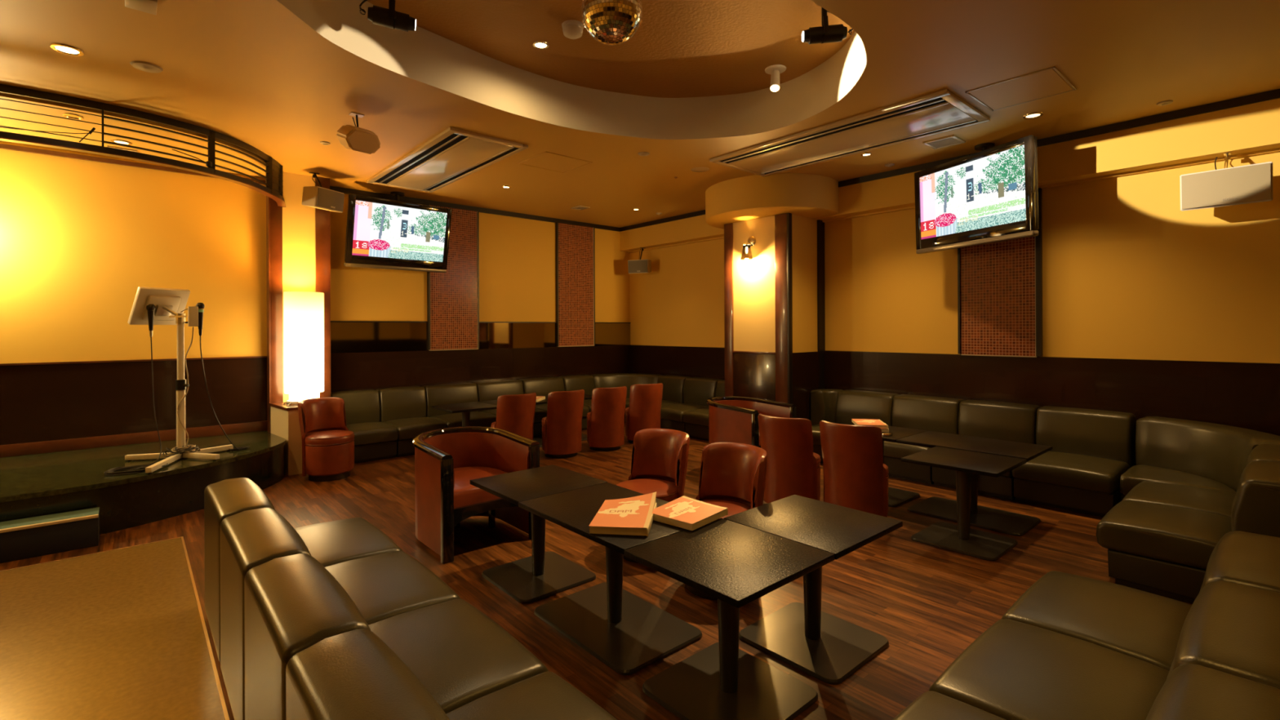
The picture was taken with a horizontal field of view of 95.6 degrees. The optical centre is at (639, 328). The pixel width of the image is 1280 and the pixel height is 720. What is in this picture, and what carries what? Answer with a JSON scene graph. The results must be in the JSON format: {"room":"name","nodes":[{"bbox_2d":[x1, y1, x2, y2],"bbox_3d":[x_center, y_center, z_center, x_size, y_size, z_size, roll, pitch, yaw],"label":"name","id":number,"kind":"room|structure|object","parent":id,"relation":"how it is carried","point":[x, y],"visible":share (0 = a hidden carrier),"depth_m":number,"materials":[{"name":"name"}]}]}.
{"room":"karaoke lounge","nodes":[
{"label":"karaoke lounge","id":0,"kind":"room"},
{"bbox_2d":[0,140,267,457],"bbox_3d":[-5.896,-0.111,5.024,4.560,3.270,0.130,0,0,-41],"label":"wall","id":1,"kind":"structure","parent":0,"point":[79,238],"depth_m":5.67,"materials":[{"name":"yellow paint"}]},
{"bbox_2d":[0,143,265,184],"bbox_3d":[-5.870,-1.621,4.987,4.560,0.040,0.030,0,0,-41],"label":"trim","id":2,"kind":"structure","parent":1,"relation":"attached to","point":[10,147],"depth_m":5.57,"materials":[{"name":"brown wood"}]},
{"bbox_2d":[266,171,330,433],"bbox_3d":[-3.983,-0.119,6.732,0.610,3.270,0.425,0,0,-41],"label":"wall column","id":3,"kind":"structure","parent":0,"point":[298,234],"depth_m":6.54,"materials":[{"name":"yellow paint"}]},
{"bbox_2d":[329,193,631,391],"bbox_3d":[-2.270,-0.126,8.571,5.690,3.270,0.120,0,0,-41],"label":"wall","id":4,"kind":"structure","parent":0,"point":[379,323],"depth_m":8.57,"materials":[{"name":"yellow paint"}]},
{"bbox_2d":[426,204,479,351],"bbox_3d":[-2.624,-0.697,8.176,0.740,1.995,0.050,0,0,-41],"label":"wall panel","id":5,"kind":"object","parent":4,"relation":"attached to","point":[452,295],"depth_m":8.21,"materials":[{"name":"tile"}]},
{"bbox_2d":[329,186,620,231],"bbox_3d":[-2.037,-1.729,8.707,4.950,0.065,0.030,0,0,-41],"label":"trim","id":6,"kind":"structure","parent":4,"relation":"attached to","point":[347,191],"depth_m":8.33,"materials":[{"name":"black"}]},
{"bbox_2d":[330,320,631,353],"bbox_3d":[-2.033,0.097,8.711,4.950,0.402,0.020,0,0,-41],"label":"mirror","id":7,"kind":"object","parent":4,"relation":"on","point":[346,336],"depth_m":8.45,"materials":[{"name":"black mirror"}]},
{"bbox_2d":[555,222,595,346],"bbox_3d":[-1.056,-0.705,9.550,0.750,1.992,0.050,0,0,-41],"label":"wall panel","id":8,"kind":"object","parent":4,"relation":"attached to","point":[575,245],"depth_m":9.53,"materials":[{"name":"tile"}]},
{"bbox_2d":[0,422,1192,719],"bbox_3d":[-0.368,1.560,2.997,10.190,0.122,11.000,0,0,-41],"label":"floor","id":9,"kind":"structure","parent":0,"point":[117,634],"depth_m":3.23,"materials":[{"name":"brown wood"}]},
{"bbox_2d":[0,506,99,563],"bbox_3d":[-4.432,1.410,3.638,1.525,0.217,0.247,0,0,-41],"label":"step","id":10,"kind":"structure","parent":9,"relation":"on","point":[46,535],"depth_m":3.91,"materials":[{"name":"black wood"}]},
{"bbox_2d":[0,537,181,571],"bbox_3d":[-4.696,1.522,3.002,3.648,0.014,0.012,0,0,-41],"label":"trim","id":11,"kind":"structure","parent":9,"relation":"on","point":[177,537],"depth_m":3.88,"materials":[{"name":"brown wood"}]},
{"bbox_2d":[0,431,286,534],"bbox_3d":[-5.223,1.319,4.320,4.555,0.405,1.810,0,0,-41],"label":"stage","id":12,"kind":"object","parent":9,"relation":"on","point":[36,485],"depth_m":4.67,"materials":[{"name":"black carpet"}]},
{"bbox_2d":[124,286,233,474],"bbox_3d":[-4.037,0.387,5.052,0.791,1.500,0.862,0,0,21],"label":"monitor stand","id":13,"kind":"object","parent":12,"relation":"on","point":[170,304],"visible":0.99,"depth_m":5.07,"materials":[{"name":"beige paint"}]},
{"bbox_2d":[106,303,161,471],"bbox_3d":[-4.171,0.458,4.834,0.215,1.351,0.604,0,0,-9],"label":"microphone","id":14,"kind":"object","parent":13,"relation":"attached to","point":[150,308],"visible":0.89,"depth_m":5.07,"materials":[{"name":"black plastic"}]},
{"bbox_2d":[127,286,190,324],"bbox_3d":[-4.303,-0.198,5.201,0.187,0.328,0.400,0,0,21],"label":"monitor","id":15,"kind":"object","parent":13,"relation":"on","point":[166,301],"depth_m":5.14,"materials":[{"name":"beige paint"}]},
{"bbox_2d":[195,302,238,449],"bbox_3d":[-3.804,0.452,5.272,0.128,1.363,0.436,0,0,5],"label":"microphone","id":16,"kind":"object","parent":13,"relation":"attached to","point":[201,305],"visible":0.98,"depth_m":5.09,"materials":[{"name":"black plastic"}]},
{"bbox_2d":[181,536,229,719],"bbox_3d":[-0.600,1.506,1.107,0.012,0.014,8.264,0,0,-41],"label":"trim","id":17,"kind":"structure","parent":9,"relation":"on","point":[215,673],"depth_m":2.79,"materials":[{"name":"brown wood"}]},
{"bbox_2d":[268,401,302,475],"bbox_3d":[-3.658,1.165,6.330,0.570,0.700,0.598,0,0,-41],"label":"pedestal","id":18,"kind":"object","parent":9,"relation":"on","point":[285,424],"visible":0.32,"depth_m":6.04,"materials":[{"name":"beige wood"}]},
{"bbox_2d":[283,291,324,406],"bbox_3d":[-3.651,0.210,6.320,0.392,1.210,0.466,0,0,-41],"label":"lamp","id":19,"kind":"object","parent":18,"relation":"on","point":[303,311],"visible":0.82,"depth_m":6.20,"materials":[{"name":"white glass"}]},
{"bbox_2d":[204,477,402,662],"bbox_3d":[-1.775,1.155,3.074,0.803,0.704,0.714,0,0,-41],"label":"module","id":20,"kind":"object","parent":9,"relation":"on","point":[333,542],"visible":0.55,"depth_m":2.94,"materials":[{"name":"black leather"}]},
{"bbox_2d":[297,397,354,481],"bbox_3d":[-3.200,1.121,5.942,0.532,0.785,0.497,0,0,31],"label":"barrel chair","id":21,"kind":"object","parent":9,"relation":"on","point":[327,442],"visible":1,"depth_m":5.81,"materials":[{"name":"red leather"}]},
{"bbox_2d":[219,507,460,719],"bbox_3d":[-1.301,1.153,2.533,0.803,0.704,0.714,0,0,-41],"label":"module","id":22,"kind":"object","parent":9,"relation":"on","point":[383,586],"visible":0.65,"depth_m":2.39,"materials":[{"name":"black leather"}]},
{"bbox_2d":[330,389,398,463],"bbox_3d":[-3.325,1.139,6.921,0.554,0.749,0.953,0,0,-41],"label":"module","id":23,"kind":"object","parent":9,"relation":"on","point":[374,439],"visible":0.66,"depth_m":6.77,"materials":[{"name":"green leather"}]},
{"bbox_2d":[244,553,548,719],"bbox_3d":[-0.831,1.151,1.997,0.803,0.704,0.699,0,0,-41],"label":"module","id":24,"kind":"object","parent":9,"relation":"on","point":[292,603],"visible":0.73,"depth_m":1.89,"materials":[{"name":"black leather"}]},
{"bbox_2d":[375,386,446,457],"bbox_3d":[-2.896,1.137,7.297,0.574,0.749,0.953,0,0,-41],"label":"module","id":25,"kind":"object","parent":9,"relation":"on","point":[403,408],"visible":0.78,"depth_m":7.29,"materials":[{"name":"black leather"}]},
{"bbox_2d":[285,628,617,719],"bbox_3d":[-0.368,1.149,1.469,0.803,0.704,0.694,0,0,-41],"label":"module","id":26,"kind":"object","parent":9,"relation":"on","point":[353,674],"visible":1,"depth_m":1.40,"materials":[{"name":"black leather"}]},
{"bbox_2d":[421,382,496,427],"bbox_3d":[-2.404,1.135,7.728,0.724,0.749,0.953,0,0,-41],"label":"module","id":27,"kind":"object","parent":9,"relation":"on","point":[458,393],"visible":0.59,"depth_m":7.72,"materials":[{"name":"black leather"}]},
{"bbox_2d":[431,401,497,426],"bbox_3d":[-2.089,1.218,6.968,0.600,0.578,0.600,0,0,-41],"label":"pedestal table","id":28,"kind":"object","parent":9,"relation":"on","point":[465,408],"visible":0.41,"depth_m":6.92,"materials":[{"name":"black wood"}]},
{"bbox_2d":[412,426,539,564],"bbox_3d":[-1.264,1.142,4.252,0.721,0.727,0.836,0,0,-41],"label":"armchair","id":29,"kind":"object","parent":9,"relation":"on","point":[446,460],"visible":0.91,"depth_m":4.09,"materials":[{"name":"red leather"}]},
{"bbox_2d":[473,379,546,437],"bbox_3d":[-1.859,1.133,8.207,0.714,0.749,0.953,0,0,-41],"label":"module","id":30,"kind":"object","parent":9,"relation":"on","point":[486,390],"visible":0.42,"depth_m":8.22,"materials":[{"name":"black leather"}]},
{"bbox_2d":[490,392,536,439],"bbox_3d":[-1.437,1.113,6.573,0.497,0.785,0.532,0,0,-41],"label":"barrel chair","id":31,"kind":"object","parent":9,"relation":"on","point":[515,413],"visible":0.64,"depth_m":6.36,"materials":[{"name":"red leather"}]},
{"bbox_2d":[480,396,547,447],"bbox_3d":[-1.522,1.215,7.466,0.900,0.578,0.600,0,0,-41],"label":"pedestal table","id":32,"kind":"object","parent":9,"relation":"on","point":[544,401],"visible":0.12,"depth_m":7.40,"materials":[{"name":"black wood"}]},
{"bbox_2d":[470,464,607,603],"bbox_3d":[-0.616,1.212,3.519,0.600,0.578,0.600,0,0,-41],"label":"pedestal table","id":33,"kind":"object","parent":9,"relation":"on","point":[541,575],"visible":0.97,"depth_m":3.48,"materials":[{"name":"black wood"}]},
{"bbox_2d":[518,377,589,430],"bbox_3d":[-1.317,1.131,8.681,0.714,0.749,0.953,0,0,-41],"label":"module","id":34,"kind":"object","parent":9,"relation":"on","point":[542,386],"visible":0.36,"depth_m":8.74,"materials":[{"name":"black leather"}]},
{"bbox_2d":[541,389,584,457],"bbox_3d":[-0.921,1.111,6.906,0.497,0.785,0.532,0,0,-37],"label":"barrel chair","id":35,"kind":"object","parent":9,"relation":"on","point":[562,427],"visible":1,"depth_m":6.71,"materials":[{"name":"red leather"}]},
{"bbox_2d":[543,393,591,440],"bbox_3d":[-0.954,1.213,7.964,0.600,0.578,0.600,0,0,-41],"label":"pedestal table","id":36,"kind":"object","parent":9,"relation":"on","point":[584,437],"visible":0.05,"depth_m":7.91,"materials":[{"name":"black wood"}]},
{"bbox_2d":[559,374,595,429],"bbox_3d":[-0.825,1.129,9.113,0.584,0.749,0.953,0,0,-41],"label":"module","id":37,"kind":"object","parent":9,"relation":"on","point":[577,382],"visible":0.35,"depth_m":9.23,"materials":[{"name":"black leather"}]},
{"bbox_2d":[586,386,626,450],"bbox_3d":[-0.425,1.109,7.289,0.497,0.785,0.532,0,0,-31],"label":"barrel chair","id":38,"kind":"object","parent":9,"relation":"on","point":[606,420],"visible":1,"depth_m":7.09,"materials":[{"name":"red leather"}]},
{"bbox_2d":[518,482,719,675],"bbox_3d":[-0.130,1.210,2.952,0.600,0.578,0.885,0,0,-41],"label":"pedestal table","id":39,"kind":"object","parent":9,"relation":"on","point":[623,630],"visible":0.87,"depth_m":2.91,"materials":[{"name":"black wood"}]},
{"bbox_2d":[589,492,656,536],"bbox_3d":[-0.072,0.876,2.779,0.267,0.086,0.400,0,0,7],"label":"songbook","id":40,"kind":"object","parent":39,"relation":"on","point":[631,516],"visible":1,"depth_m":2.72,"materials":[{"name":"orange paper"}]},
{"bbox_2d":[652,495,728,530],"bbox_3d":[0.232,0.895,2.827,0.270,0.046,0.302,0,0,41],"label":"songbook","id":41,"kind":"object","parent":39,"relation":"on","point":[683,512],"visible":1,"depth_m":2.79,"materials":[{"name":"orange paper"}]},
{"bbox_2d":[590,373,663,422],"bbox_3d":[-0.215,1.114,9.622,0.978,0.713,0.978,0,0,-41],"label":"sofa","id":42,"kind":"object","parent":9,"relation":"on","point":[620,380],"visible":0.38,"depth_m":9.60,"materials":[{"name":"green leather"}]},
{"bbox_2d":[625,382,662,443],"bbox_3d":[0.047,1.107,7.704,0.497,0.785,0.532,0,0,-27],"label":"barrel chair","id":43,"kind":"object","parent":9,"relation":"on","point":[643,412],"visible":0.86,"depth_m":7.50,"materials":[{"name":"red leather"}]},
{"bbox_2d":[616,428,689,563],"bbox_3d":[0.073,1.107,3.921,0.497,0.785,0.532,0,0,45],"label":"barrel chair","id":44,"kind":"object","parent":9,"relation":"on","point":[660,456],"visible":0.52,"depth_m":4.05,"materials":[{"name":"red leather"}]},
{"bbox_2d":[624,374,690,412],"bbox_3d":[0.311,1.124,9.014,0.983,0.749,0.604,0,0,-41],"label":"module","id":45,"kind":"object","parent":9,"relation":"on","point":[673,385],"visible":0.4,"depth_m":9.06,"materials":[{"name":"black leather"}]},
{"bbox_2d":[660,377,723,432],"bbox_3d":[0.726,1.123,8.540,0.983,0.749,0.644,0,0,-41],"label":"module","id":46,"kind":"object","parent":9,"relation":"on","point":[696,390],"visible":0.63,"depth_m":8.49,"materials":[{"name":"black leather"}]},
{"bbox_2d":[682,379,724,440],"bbox_3d":[1.125,1.121,8.085,0.983,0.749,0.554,0,0,-41],"label":"module","id":47,"kind":"object","parent":9,"relation":"on","point":[696,421],"visible":0.34,"depth_m":7.86,"materials":[{"name":"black leather"}]},
{"bbox_2d":[684,442,767,600],"bbox_3d":[0.482,1.105,3.410,0.532,0.785,0.497,0,0,-39],"label":"barrel chair","id":48,"kind":"object","parent":9,"relation":"on","point":[732,475],"visible":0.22,"depth_m":3.55,"materials":[{"name":"red leather"}]},
{"bbox_2d":[624,518,835,719],"bbox_3d":[0.365,1.208,2.388,0.615,0.578,0.605,0,0,-41],"label":"pedestal table","id":49,"kind":"object","parent":9,"relation":"on","point":[735,564],"visible":1,"depth_m":2.35,"materials":[{"name":"black wood"}]},
{"bbox_2d":[706,395,795,448],"bbox_3d":[1.116,1.132,6.232,0.721,0.727,0.836,0,0,-41],"label":"armchair","id":50,"kind":"object","parent":9,"relation":"on","point":[731,419],"visible":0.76,"depth_m":6.04,"materials":[{"name":"red leather"}]},
{"bbox_2d":[757,413,820,503],"bbox_3d":[1.256,1.102,4.856,0.497,0.785,0.532,0,0,43],"label":"barrel chair","id":51,"kind":"object","parent":9,"relation":"on","point":[793,468],"visible":0.81,"depth_m":4.65,"materials":[{"name":"red leather"}]},
{"bbox_2d":[724,494,902,684],"bbox_3d":[0.828,1.206,2.788,0.600,0.578,0.600,0,0,-41],"label":"pedestal table","id":52,"kind":"object","parent":9,"relation":"on","point":[829,648],"visible":0.98,"depth_m":2.75,"materials":[{"name":"black wood"}]},
{"bbox_2d":[809,388,842,427],"bbox_3d":[2.099,1.120,6.979,0.952,0.743,0.332,0,0,-41],"label":"sofa","id":53,"kind":"object","parent":9,"relation":"on","point":[823,402],"visible":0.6,"depth_m":7.09,"materials":[{"name":"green leather"}]},
{"bbox_2d":[819,420,888,517],"bbox_3d":[1.665,1.101,4.497,0.497,0.785,0.532,0,0,43],"label":"barrel chair","id":54,"kind":"object","parent":9,"relation":"on","point":[855,474],"visible":0.82,"depth_m":4.30,"materials":[{"name":"red leather"}]},
{"bbox_2d":[812,389,899,463],"bbox_3d":[2.423,1.115,6.590,1.003,0.749,0.674,0,0,-41],"label":"module","id":55,"kind":"object","parent":9,"relation":"on","point":[851,404],"visible":0.39,"depth_m":6.67,"materials":[{"name":"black leather"}]},
{"bbox_2d":[853,424,927,506],"bbox_3d":[2.135,1.200,5.200,0.620,0.578,0.600,0,0,-41],"label":"pedestal table","id":56,"kind":"object","parent":9,"relation":"on","point":[896,497],"visible":0.33,"depth_m":5.10,"materials":[{"name":"black wood"}]},
{"bbox_2d":[880,422,888,432],"bbox_3d":[2.108,0.894,5.276,0.262,0.033,0.340,0,0,19],"label":"songbook","id":57,"kind":"object","parent":56,"relation":"on","point":[886,430],"visible":0.03,"depth_m":5.09,"materials":[{"name":"beige paper"}]},
{"bbox_2d":[851,418,888,428],"bbox_3d":[2.087,0.863,5.284,0.252,0.031,0.340,0,0,11],"label":"songbook","id":58,"kind":"object","parent":57,"relation":"on","point":[877,423],"visible":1,"depth_m":5.26,"materials":[{"name":"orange paper"}]},
{"bbox_2d":[883,394,964,484],"bbox_3d":[2.875,1.114,6.075,1.003,0.749,0.684,0,0,-41],"label":"module","id":59,"kind":"object","parent":9,"relation":"on","point":[929,413],"visible":0.52,"depth_m":6.04,"materials":[{"name":"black leather"}]},
{"bbox_2d":[901,446,1026,560],"bbox_3d":[2.269,1.200,4.069,0.600,0.578,0.605,0,0,-41],"label":"pedestal table","id":60,"kind":"object","parent":9,"relation":"on","point":[959,538],"visible":1,"depth_m":4.03,"materials":[{"name":"black wood"}]},
{"bbox_2d":[896,431,1052,536],"bbox_3d":[2.643,1.198,4.621,0.620,0.578,0.930,0,0,-41],"label":"pedestal table","id":61,"kind":"object","parent":9,"relation":"on","point":[1011,523],"visible":0.97,"depth_m":4.56,"materials":[{"name":"black wood"}]},
{"bbox_2d":[932,400,1041,499],"bbox_3d":[3.326,1.112,5.560,1.003,0.749,0.674,0,0,-41],"label":"module","id":62,"kind":"object","parent":9,"relation":"on","point":[1001,420],"visible":0.42,"depth_m":5.57,"materials":[{"name":"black leather"}]},
{"bbox_2d":[1011,405,1136,516],"bbox_3d":[3.778,1.110,5.045,1.003,0.749,0.684,0,0,-41],"label":"module","id":63,"kind":"object","parent":9,"relation":"on","point":[1091,450],"visible":0.88,"depth_m":4.94,"materials":[{"name":"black leather"}]},
{"bbox_2d":[892,663,1279,719],"bbox_3d":[0.952,1.144,1.339,0.664,0.704,0.863,0,0,-41],"label":"module","id":64,"kind":"object","parent":9,"relation":"on","point":[1191,691],"visible":1,"depth_m":1.28,"materials":[{"name":"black leather"}]},
{"bbox_2d":[928,580,1279,719],"bbox_3d":[1.464,1.142,1.787,0.684,0.704,0.863,0,0,-41],"label":"module","id":65,"kind":"object","parent":9,"relation":"on","point":[1014,670],"visible":0.76,"depth_m":1.78,"materials":[{"name":"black leather"}]},
{"bbox_2d":[1001,530,1279,671],"bbox_3d":[1.979,1.140,2.239,0.674,0.704,0.863,0,0,-41],"label":"module","id":66,"kind":"object","parent":9,"relation":"on","point":[1145,626],"visible":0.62,"depth_m":2.22,"materials":[{"name":"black leather"}]},
{"bbox_2d":[1095,460,1279,604],"bbox_3d":[3.242,1.125,3.346,0.694,0.724,0.863,0,0,-41],"label":"module","id":67,"kind":"object","parent":9,"relation":"on","point":[1163,550],"visible":0.8,"depth_m":3.23,"materials":[{"name":"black leather"}]},
{"bbox_2d":[1120,416,1279,500],"bbox_3d":[4.354,1.101,4.424,0.943,0.703,0.943,0,0,-41],"label":"sofa","id":68,"kind":"object","parent":9,"relation":"on","point":[1180,451],"visible":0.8,"depth_m":4.48,"materials":[{"name":"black leather"}]},
{"bbox_2d":[1121,444,1279,517],"bbox_3d":[3.772,1.123,3.811,0.704,0.724,0.863,0,0,-41],"label":"module","id":69,"kind":"object","parent":9,"relation":"on","point":[1210,500],"visible":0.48,"depth_m":3.81,"materials":[{"name":"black leather"}]},
{"bbox_2d":[0,0,1279,227],"bbox_3d":[-0.382,-1.988,2.997,10.190,0.580,11.000,0,0,-41],"label":"ceiling","id":70,"kind":"structure","parent":0,"point":[690,88],"depth_m":4.32,"materials":[{"name":"brown paint"}]},
{"bbox_2d":[49,43,84,56],"bbox_3d":[-3.599,-1.751,3.647,0.156,0.009,0.156,0,0,-41],"label":"recessed light","id":71,"kind":"object","parent":70,"relation":"in","point":[63,48],"visible":1,"depth_m":3.64,"materials":[{"name":"beige glass"}]},
{"bbox_2d":[62,112,84,119],"bbox_3d":[-4.482,-1.677,4.588,0.125,0.009,0.125,0,0,-41],"label":"recessed light","id":72,"kind":"object","parent":70,"relation":"in","point":[68,115],"visible":1,"depth_m":4.58,"materials":[{"name":"beige glass"}]},
{"bbox_2d":[110,139,132,145],"bbox_3d":[-4.668,-1.676,5.223,0.146,0.009,0.146,0,0,-41],"label":"recessed light","id":73,"kind":"object","parent":70,"relation":"in","point":[123,142],"visible":0.87,"depth_m":5.21,"materials":[{"name":"beige glass"}]},
{"bbox_2d":[124,0,157,14],"bbox_3d":[-2.634,-1.734,3.063,0.130,0.050,0.170,0,0,-41],"label":"ceiling box","id":74,"kind":"object","parent":70,"relation":"attached to","point":[149,6],"visible":1,"depth_m":3.07,"materials":[{"name":"beige plastic"}]},
{"bbox_2d":[0,84,285,207],"bbox_3d":[-4.695,-1.552,4.540,1.026,0.397,4.061,0,0,34],"label":"rail","id":75,"kind":"object","parent":70,"relation":"hanging from","point":[273,188],"visible":1,"depth_m":4.74,"materials":[{"name":"black metal"}]},
{"bbox_2d":[0,126,95,142],"bbox_3d":[-4.562,-1.475,4.134,1.002,0.131,0.017,0,0,-40],"label":"cable twist","id":76,"kind":"object","parent":75,"relation":"attached to","point":[93,129],"visible":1,"depth_m":4.36,"materials":[{"name":"black plastic"}]},
{"bbox_2d":[172,149,212,167],"bbox_3d":[-3.821,-1.450,4.961,0.050,0.075,0.333,0,0,15],"label":"cable","id":77,"kind":"object","parent":75,"relation":"on","point":[209,164],"visible":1,"depth_m":5.08,"materials":[{"name":"black plastic"}]},
{"bbox_2d":[129,60,163,73],"bbox_3d":[-3.307,-1.746,3.890,0.170,0.020,0.170,0,0,-41],"label":"recessed light","id":78,"kind":"object","parent":70,"relation":"attached to","point":[140,65],"visible":1,"depth_m":3.87,"materials":[{"name":"beige plastic"}]},
{"bbox_2d":[302,172,344,213],"bbox_3d":[-3.576,-1.542,6.511,0.351,0.437,0.360,0,0,19],"label":"speaker","id":79,"kind":"object","parent":70,"relation":"hanging from","point":[316,197],"visible":1,"depth_m":6.39},
{"bbox_2d":[316,187,344,211],"bbox_3d":[-3.436,-1.432,6.461,0.026,0.201,0.336,8,3,21],"label":"grille","id":80,"kind":"object","parent":79,"relation":"attached to","point":[327,199],"depth_m":6.44,"materials":[{"name":"grey"}]},
{"bbox_2d":[336,111,381,154],"bbox_3d":[-2.309,-1.599,4.759,0.255,0.325,0.307,0,0,39],"label":"ceiling speaker","id":81,"kind":"object","parent":70,"relation":"hanging from","point":[355,138],"visible":1,"depth_m":4.68,"materials":[{"name":"brown"}]},
{"bbox_2d":[359,0,416,31],"bbox_3d":[-1.552,-2.005,3.576,0.321,0.298,0.121,0,0,-24],"label":"spotlight","id":82,"kind":"object","parent":70,"relation":"attached to","point":[379,15],"visible":1,"depth_m":3.54,"materials":[{"name":"black plastic"}]},
{"bbox_2d":[343,191,452,272],"bbox_3d":[-3.088,-1.252,7.427,0.372,1.008,1.297,0,0,44],"label":"television","id":83,"kind":"object","parent":70,"relation":"hanging from","point":[384,233],"visible":1,"depth_m":7.32,"materials":[{"name":"black"}]},
{"bbox_2d":[366,127,528,192],"bbox_3d":[-2.157,-1.745,6.228,0.780,0.032,2.400,0,0,-41],"label":"air conditioner","id":84,"kind":"object","parent":70,"relation":"attached to","point":[454,154],"visible":1,"depth_m":5.98,"materials":[{"name":"beige"}]},
{"bbox_2d":[532,40,549,49],"bbox_3d":[-0.754,-2.152,4.410,0.125,0.009,0.125,0,0,-41],"label":"recessed light","id":85,"kind":"object","parent":70,"relation":"in","point":[541,45],"visible":1,"depth_m":4.41,"materials":[{"name":"beige glass"}]},
{"bbox_2d":[518,151,591,173],"bbox_3d":[-0.903,-1.763,6.178,0.580,0.006,0.550,0,0,-41],"label":"access hatch","id":86,"kind":"object","parent":70,"relation":"attached to","point":[545,160],"visible":1,"depth_m":6.17,"materials":[{"name":"brown paint"}]},
{"bbox_2d":[561,19,583,39],"bbox_3d":[-0.478,-2.120,4.133,0.156,0.075,0.156,0,0,-41],"label":"smoke detector","id":87,"kind":"object","parent":70,"relation":"attached to","point":[571,28],"visible":1,"depth_m":4.09,"materials":[{"name":"beige plastic"}]},
{"bbox_2d":[581,0,642,45],"bbox_3d":[-0.142,-1.795,2.900,0.306,0.728,0.306,0,0,-41],"label":"ball","id":88,"kind":"object","parent":70,"relation":"hanging from","point":[609,22],"visible":1,"depth_m":2.81,"materials":[{"name":"gold metal"}]},
{"bbox_2d":[690,167,709,172],"bbox_3d":[0.670,-1.768,6.469,0.210,0.010,0.210,0,0,-41],"label":"loudspeaker","id":89,"kind":"object","parent":70,"relation":"attached to","point":[695,169],"visible":1,"depth_m":6.45,"materials":[{"name":"beige"}]},
{"bbox_2d":[764,64,786,92],"bbox_3d":[1.128,-2.064,4.840,0.184,0.202,0.176,0,0,-41],"label":"spotlight","id":90,"kind":"object","parent":70,"relation":"attached to","point":[774,70],"visible":1,"depth_m":4.79,"materials":[{"name":"beige plastic"}]},
{"bbox_2d":[801,7,853,44],"bbox_3d":[1.228,-2.018,3.802,0.326,0.294,0.132,0,0,0],"label":"spotlight","id":91,"kind":"object","parent":70,"relation":"attached to","point":[824,33],"visible":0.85,"depth_m":3.76,"materials":[{"name":"black plastic"}]},
{"bbox_2d":[709,88,990,176],"bbox_3d":[1.846,-1.762,5.489,0.915,0.032,2.350,0,0,-41],"label":"air conditioner","id":92,"kind":"object","parent":70,"relation":"attached to","point":[941,111],"visible":1,"depth_m":5.24,"materials":[{"name":"beige metal"}]},
{"bbox_2d":[922,134,965,149],"bbox_3d":[2.897,-1.774,5.530,0.280,0.015,0.285,0,0,-41],"label":"ceiling vent","id":93,"kind":"object","parent":70,"relation":"in","point":[950,140],"visible":1,"depth_m":5.52,"materials":[{"name":"beige"}]},
{"bbox_2d":[914,134,1039,253],"bbox_3d":[3.295,-1.294,5.631,0.320,0.978,1.294,-2,1,-19],"label":"television","id":94,"kind":"object","parent":70,"relation":"hanging from","point":[989,195],"visible":1,"depth_m":5.46,"materials":[{"name":"black plastic"}]},
{"bbox_2d":[964,66,1076,111],"bbox_3d":[2.848,-1.779,4.343,0.580,0.006,0.565,0,0,-41],"label":"access hatch","id":95,"kind":"object","parent":70,"relation":"attached to","point":[1044,83],"visible":1,"depth_m":4.33,"materials":[{"name":"beige paint"}]},
{"bbox_2d":[1022,111,1043,119],"bbox_3d":[3.284,-1.779,4.849,0.146,0.009,0.146,0,0,-41],"label":"recessed light","id":96,"kind":"object","parent":70,"relation":"in","point":[1032,115],"visible":1,"depth_m":4.85,"materials":[{"name":"beige glass"}]},
{"bbox_2d":[1155,99,1173,106],"bbox_3d":[4.145,-1.777,4.585,0.100,0.020,0.100,0,0,-41],"label":"sprinkler cover","id":97,"kind":"object","parent":70,"relation":"attached to","point":[1170,101],"visible":1,"depth_m":4.57,"materials":[{"name":"beige plastic"}]},
{"bbox_2d":[705,173,838,420],"bbox_3d":[1.694,-0.142,7.471,1.680,3.270,1.680,0,0,-41],"label":"wall pillar","id":98,"kind":"structure","parent":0,"point":[775,300],"depth_m":7.17,"materials":[{"name":"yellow paint"}]},
{"bbox_2d":[740,236,755,259],"bbox_3d":[1.352,-1.019,7.295,0.185,0.297,0.150,0,0,-41],"label":"wall sconce","id":99,"kind":"object","parent":98,"relation":"attached to","point":[746,254],"visible":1,"depth_m":7.25,"materials":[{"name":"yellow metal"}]},
{"bbox_2d":[619,97,1279,435],"bbox_3d":[3.334,-0.149,6.250,0.324,3.270,11.000,0,0,-41],"label":"wall","id":100,"kind":"structure","parent":0,"point":[1152,307],"depth_m":5.39,"materials":[{"name":"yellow paint"}]},
{"bbox_2d":[627,247,651,273],"bbox_3d":[0.001,-1.148,9.753,0.359,0.451,0.286,0,0,20],"label":"speaker","id":101,"kind":"object","parent":100,"relation":"hanging from","point":[634,266],"visible":1,"depth_m":9.64},
{"bbox_2d":[627,259,647,272],"bbox_3d":[-0.040,-1.032,9.641,0.336,0.201,0.026,0,6,21],"label":"grille","id":102,"kind":"object","parent":101,"relation":"attached to","point":[634,265],"depth_m":9.63,"materials":[{"name":"grey"}]},
{"bbox_2d":[620,88,1279,231],"bbox_3d":[3.241,-1.751,6.088,0.020,0.065,10.870,0,0,-41],"label":"trim","id":103,"kind":"structure","parent":100,"relation":"attached to","point":[1274,94],"depth_m":5.13,"materials":[{"name":"black wood"}]},
{"bbox_2d":[957,187,1042,357],"bbox_3d":[3.659,-0.542,5.930,0.055,1.647,0.752,0,0,-41],"label":"wall panel","id":104,"kind":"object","parent":100,"relation":"attached to","point":[1000,283],"depth_m":5.90,"materials":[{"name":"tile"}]},
{"bbox_2d":[1179,151,1272,210],"bbox_3d":[4.562,-1.166,4.517,0.377,0.461,0.498,0,0,-41],"label":"speaker","id":105,"kind":"object","parent":100,"relation":"hanging from","point":[1253,183],"visible":1,"depth_m":4.39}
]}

